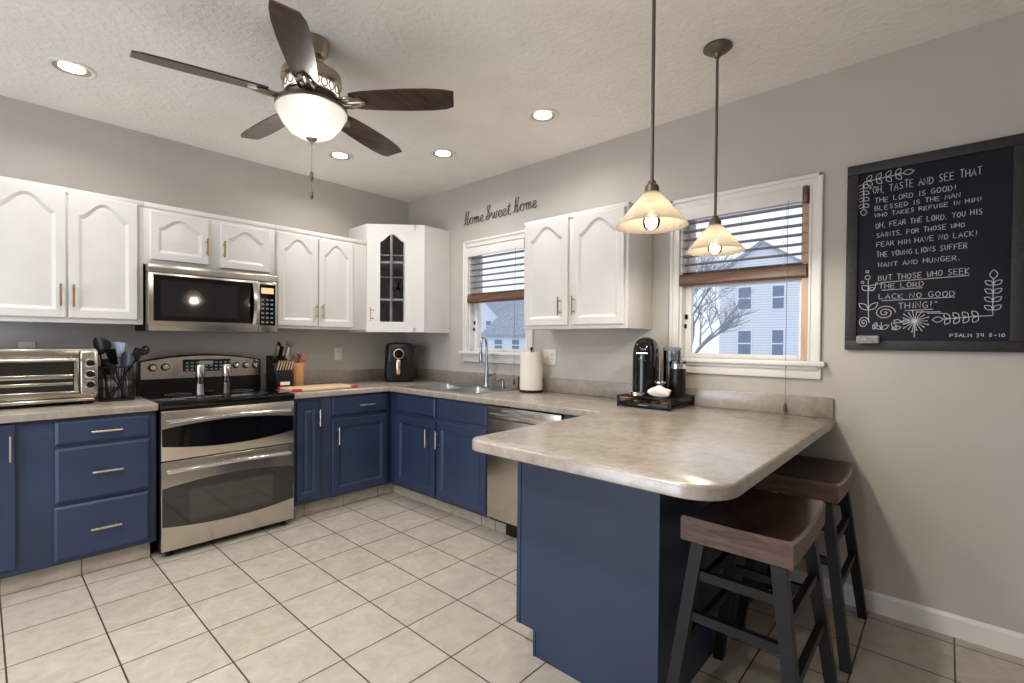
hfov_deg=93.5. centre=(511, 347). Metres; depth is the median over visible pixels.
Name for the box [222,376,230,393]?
jar
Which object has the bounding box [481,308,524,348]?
house
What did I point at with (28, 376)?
toaster oven
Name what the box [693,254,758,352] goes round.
bare tree
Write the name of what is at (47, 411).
countertop
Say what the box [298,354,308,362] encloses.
scissors
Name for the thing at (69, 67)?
recessed light
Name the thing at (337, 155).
recessed light
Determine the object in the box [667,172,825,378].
window
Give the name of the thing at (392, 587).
floor
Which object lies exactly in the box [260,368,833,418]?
backsplash
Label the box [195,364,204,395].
grinder
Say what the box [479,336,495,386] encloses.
kitchen faucet
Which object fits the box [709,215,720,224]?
socket
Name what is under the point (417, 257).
upper cabinet
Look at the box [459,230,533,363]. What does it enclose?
window
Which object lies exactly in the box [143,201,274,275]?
upper cabinet
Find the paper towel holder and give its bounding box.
[518,347,542,392]
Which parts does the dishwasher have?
door, toe panel, handle, control panel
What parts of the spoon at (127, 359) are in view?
utensil handle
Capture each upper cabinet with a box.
[0,176,142,324]
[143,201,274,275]
[275,225,366,330]
[348,224,449,332]
[524,201,652,329]
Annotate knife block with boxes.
[266,355,292,389]
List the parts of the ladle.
utensil handle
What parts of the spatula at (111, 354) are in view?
utensil handle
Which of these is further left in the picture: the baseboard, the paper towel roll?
the paper towel roll
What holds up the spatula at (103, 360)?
in the utensil basket at (100, 369)
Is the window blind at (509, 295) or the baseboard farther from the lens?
the window blind at (509, 295)
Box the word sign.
[464,196,536,225]
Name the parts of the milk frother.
lid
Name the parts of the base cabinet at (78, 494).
door, handle, drawer, drawer, drawer, handle, handle, handle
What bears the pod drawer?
on the countertop at (717, 448)
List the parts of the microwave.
door, handle, control panel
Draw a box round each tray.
[0,397,94,405]
[629,391,646,395]
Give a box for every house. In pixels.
[481,300,523,347]
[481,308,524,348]
[719,241,800,354]
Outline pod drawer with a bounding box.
[617,393,694,410]
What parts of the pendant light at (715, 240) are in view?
bulb, lamp shade, rod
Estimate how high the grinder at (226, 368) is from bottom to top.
0.203 m
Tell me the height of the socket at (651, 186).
0.090 m
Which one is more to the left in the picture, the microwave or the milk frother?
the microwave
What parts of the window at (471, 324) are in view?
sash, sill, sash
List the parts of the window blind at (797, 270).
ladder cord, rail, ladder cord, pull cord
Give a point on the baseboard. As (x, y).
(1000, 639)
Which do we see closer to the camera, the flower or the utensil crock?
the flower
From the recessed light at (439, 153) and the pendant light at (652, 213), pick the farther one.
the recessed light at (439, 153)
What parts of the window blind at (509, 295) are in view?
rail, pull cord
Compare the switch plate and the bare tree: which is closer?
the switch plate
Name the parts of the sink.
bowl, bowl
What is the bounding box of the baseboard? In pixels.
[789,569,1023,658]
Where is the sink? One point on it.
(447, 387)
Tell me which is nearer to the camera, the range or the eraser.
the eraser
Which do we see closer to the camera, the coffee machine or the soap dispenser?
the coffee machine
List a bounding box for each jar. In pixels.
[195,377,204,395]
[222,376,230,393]
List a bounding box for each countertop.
[0,379,157,423]
[260,368,834,500]
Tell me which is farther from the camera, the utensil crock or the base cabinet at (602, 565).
the utensil crock
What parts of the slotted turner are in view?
utensil handle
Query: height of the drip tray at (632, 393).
0.024 m
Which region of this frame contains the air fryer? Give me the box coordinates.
[384,342,414,381]
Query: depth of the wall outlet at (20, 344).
2.83 m
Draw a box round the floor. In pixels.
[0,477,1023,682]
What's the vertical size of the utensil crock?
0.190 m
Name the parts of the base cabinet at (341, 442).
door, drawer, door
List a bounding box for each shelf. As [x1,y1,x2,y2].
[380,261,402,272]
[380,298,402,305]
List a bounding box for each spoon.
[101,363,127,398]
[109,345,149,393]
[120,351,133,398]
[286,340,293,359]
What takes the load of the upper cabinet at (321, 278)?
attached to the wall at (40, 144)
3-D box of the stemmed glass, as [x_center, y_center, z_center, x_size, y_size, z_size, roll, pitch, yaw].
[-1.028,-0.501,4.229,0.072,0.150,0.071,1,1,42]
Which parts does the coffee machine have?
lever, water tank, tank lid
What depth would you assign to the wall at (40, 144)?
3.39 m
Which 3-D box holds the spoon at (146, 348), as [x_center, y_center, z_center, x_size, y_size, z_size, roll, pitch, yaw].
[-2.392,0.147,2.998,0.046,0.323,0.217,1,1,42]
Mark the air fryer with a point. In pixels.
(399, 356)
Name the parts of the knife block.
label plate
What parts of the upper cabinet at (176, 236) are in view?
door, handle, handle, door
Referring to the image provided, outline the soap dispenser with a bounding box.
[497,378,505,387]
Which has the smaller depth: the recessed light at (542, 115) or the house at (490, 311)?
the recessed light at (542, 115)
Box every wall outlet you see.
[18,342,35,347]
[334,347,341,360]
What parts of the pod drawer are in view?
drawer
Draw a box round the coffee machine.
[629,337,680,395]
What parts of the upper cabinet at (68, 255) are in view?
door, handle, handle, door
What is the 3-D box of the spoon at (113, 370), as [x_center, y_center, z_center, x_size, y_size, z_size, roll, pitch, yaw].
[-2.365,0.199,2.868,0.125,0.223,0.044,0,1,-36]
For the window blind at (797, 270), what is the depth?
2.68 m
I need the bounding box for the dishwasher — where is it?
[487,405,563,537]
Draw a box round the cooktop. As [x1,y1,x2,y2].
[138,387,294,408]
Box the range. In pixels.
[136,354,294,555]
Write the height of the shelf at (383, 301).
0.018 m
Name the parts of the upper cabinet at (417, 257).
door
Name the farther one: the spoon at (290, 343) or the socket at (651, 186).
the spoon at (290, 343)
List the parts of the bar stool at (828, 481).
leg, leg, seat, leg, leg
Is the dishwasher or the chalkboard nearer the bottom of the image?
the dishwasher
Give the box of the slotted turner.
[111,347,144,398]
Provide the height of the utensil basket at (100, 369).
0.204 m
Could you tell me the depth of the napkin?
2.67 m
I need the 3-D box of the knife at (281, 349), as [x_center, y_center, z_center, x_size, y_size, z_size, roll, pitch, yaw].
[-1.770,0.038,3.691,0.076,0.104,0.018,1,1,42]
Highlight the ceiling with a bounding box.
[0,0,1023,202]
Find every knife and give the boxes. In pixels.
[273,344,279,359]
[278,346,283,358]
[284,345,289,359]
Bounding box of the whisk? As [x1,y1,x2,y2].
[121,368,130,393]
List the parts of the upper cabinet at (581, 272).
door, handle, door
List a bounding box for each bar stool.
[666,488,837,682]
[735,455,867,674]
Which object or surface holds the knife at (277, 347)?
in the knife block
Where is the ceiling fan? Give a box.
[130,0,453,199]
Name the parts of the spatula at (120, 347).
utensil handle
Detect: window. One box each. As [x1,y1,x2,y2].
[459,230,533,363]
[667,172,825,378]
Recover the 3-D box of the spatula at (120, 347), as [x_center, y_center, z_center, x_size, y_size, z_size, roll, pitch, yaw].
[-2.396,0.136,2.945,0.074,0.342,0.026,0,1,0]
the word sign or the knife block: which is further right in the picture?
the word sign
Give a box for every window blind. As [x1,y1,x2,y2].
[467,238,524,384]
[679,185,808,412]
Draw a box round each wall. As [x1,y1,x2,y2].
[0,95,407,399]
[408,11,1023,633]
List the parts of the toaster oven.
door glass, door handle, knob, knob, knob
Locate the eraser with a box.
[856,336,879,343]
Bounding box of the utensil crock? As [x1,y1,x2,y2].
[292,362,303,385]
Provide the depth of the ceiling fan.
2.15 m
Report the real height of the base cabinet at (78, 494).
0.871 m
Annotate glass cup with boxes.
[654,381,667,387]
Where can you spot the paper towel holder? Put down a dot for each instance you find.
(531, 348)
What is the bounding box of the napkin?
[647,385,670,397]
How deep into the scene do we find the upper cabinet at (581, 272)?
3.04 m
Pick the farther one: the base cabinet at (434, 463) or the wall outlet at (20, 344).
the base cabinet at (434, 463)
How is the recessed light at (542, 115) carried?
in the ceiling
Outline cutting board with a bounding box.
[278,383,357,391]
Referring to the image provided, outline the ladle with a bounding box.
[93,337,111,398]
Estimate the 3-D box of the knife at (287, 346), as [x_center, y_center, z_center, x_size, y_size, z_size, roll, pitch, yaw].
[-1.734,0.039,3.712,0.081,0.113,0.018,1,1,42]
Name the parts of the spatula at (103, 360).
utensil handle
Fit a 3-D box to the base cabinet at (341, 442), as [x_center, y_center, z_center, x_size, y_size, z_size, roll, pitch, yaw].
[-1.454,0.790,3.908,0.654,0.871,0.896,1,1,42]
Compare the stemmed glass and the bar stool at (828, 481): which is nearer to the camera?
the bar stool at (828, 481)
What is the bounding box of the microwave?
[135,263,276,332]
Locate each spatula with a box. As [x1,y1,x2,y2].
[101,359,108,399]
[104,349,124,397]
[113,342,126,397]
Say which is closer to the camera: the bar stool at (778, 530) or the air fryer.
the bar stool at (778, 530)
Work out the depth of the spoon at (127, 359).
2.91 m
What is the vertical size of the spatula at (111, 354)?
0.304 m
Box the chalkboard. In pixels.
[844,133,1023,351]
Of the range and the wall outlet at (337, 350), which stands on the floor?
the range
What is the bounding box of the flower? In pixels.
[900,310,928,336]
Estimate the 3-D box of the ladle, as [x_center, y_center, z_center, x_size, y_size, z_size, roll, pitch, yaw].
[-2.467,0.122,2.887,0.109,0.372,0.040,0,1,-2]
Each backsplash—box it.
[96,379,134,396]
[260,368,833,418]
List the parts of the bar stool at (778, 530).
leg, leg, seat, leg, leg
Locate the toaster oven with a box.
[0,348,97,405]
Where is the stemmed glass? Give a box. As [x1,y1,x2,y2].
[392,281,398,298]
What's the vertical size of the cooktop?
0.036 m
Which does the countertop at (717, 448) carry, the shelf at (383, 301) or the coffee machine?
the coffee machine
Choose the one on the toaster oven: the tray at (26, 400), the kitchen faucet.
the tray at (26, 400)
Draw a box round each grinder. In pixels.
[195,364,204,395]
[222,364,230,393]
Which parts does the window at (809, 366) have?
sash, sash, sill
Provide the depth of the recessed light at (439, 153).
3.54 m
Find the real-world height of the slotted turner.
0.312 m
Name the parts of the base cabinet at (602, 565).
panel, panel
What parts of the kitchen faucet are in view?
spout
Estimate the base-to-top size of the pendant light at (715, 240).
0.965 m
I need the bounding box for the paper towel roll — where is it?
[520,352,542,390]
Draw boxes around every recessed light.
[45,57,96,78]
[326,150,353,160]
[430,148,455,158]
[527,107,558,123]
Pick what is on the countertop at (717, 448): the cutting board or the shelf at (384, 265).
the cutting board
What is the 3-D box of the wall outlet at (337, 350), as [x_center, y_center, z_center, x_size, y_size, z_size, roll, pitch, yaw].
[-1.545,0.057,4.289,0.008,0.116,0.072,1,1,42]
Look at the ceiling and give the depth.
2.37 m
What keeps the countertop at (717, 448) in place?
on the base cabinet at (602, 565)
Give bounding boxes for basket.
[98,366,133,401]
[386,359,410,376]
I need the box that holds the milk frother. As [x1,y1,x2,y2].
[669,359,685,396]
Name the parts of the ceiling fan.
blade, blade, blade, lamp shade, blade, blade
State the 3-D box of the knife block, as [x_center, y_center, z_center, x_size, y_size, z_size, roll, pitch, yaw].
[-1.780,0.187,3.694,0.192,0.248,0.130,1,1,42]
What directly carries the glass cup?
on the countertop at (717, 448)
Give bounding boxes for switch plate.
[543,349,555,364]
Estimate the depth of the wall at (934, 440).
2.33 m
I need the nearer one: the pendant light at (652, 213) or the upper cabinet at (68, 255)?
the pendant light at (652, 213)
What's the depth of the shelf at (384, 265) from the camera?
4.36 m
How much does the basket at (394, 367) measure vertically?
0.160 m
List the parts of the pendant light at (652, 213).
bulb, lamp shade, rod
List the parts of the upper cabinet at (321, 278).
door, handle, door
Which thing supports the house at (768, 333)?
on the ground
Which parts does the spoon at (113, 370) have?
utensil handle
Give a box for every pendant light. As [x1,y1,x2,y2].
[615,0,688,233]
[685,39,745,256]
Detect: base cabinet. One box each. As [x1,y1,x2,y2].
[0,411,155,596]
[292,391,392,517]
[390,392,495,529]
[516,414,767,682]
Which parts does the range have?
knob, knob, control panel, oven door, oven door, handle, handle, glass, knob, knob, knob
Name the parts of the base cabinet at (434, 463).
door, false drawer, handle, door, false drawer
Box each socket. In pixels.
[644,179,658,191]
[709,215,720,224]
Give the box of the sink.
[405,383,517,393]
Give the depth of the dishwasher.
3.10 m

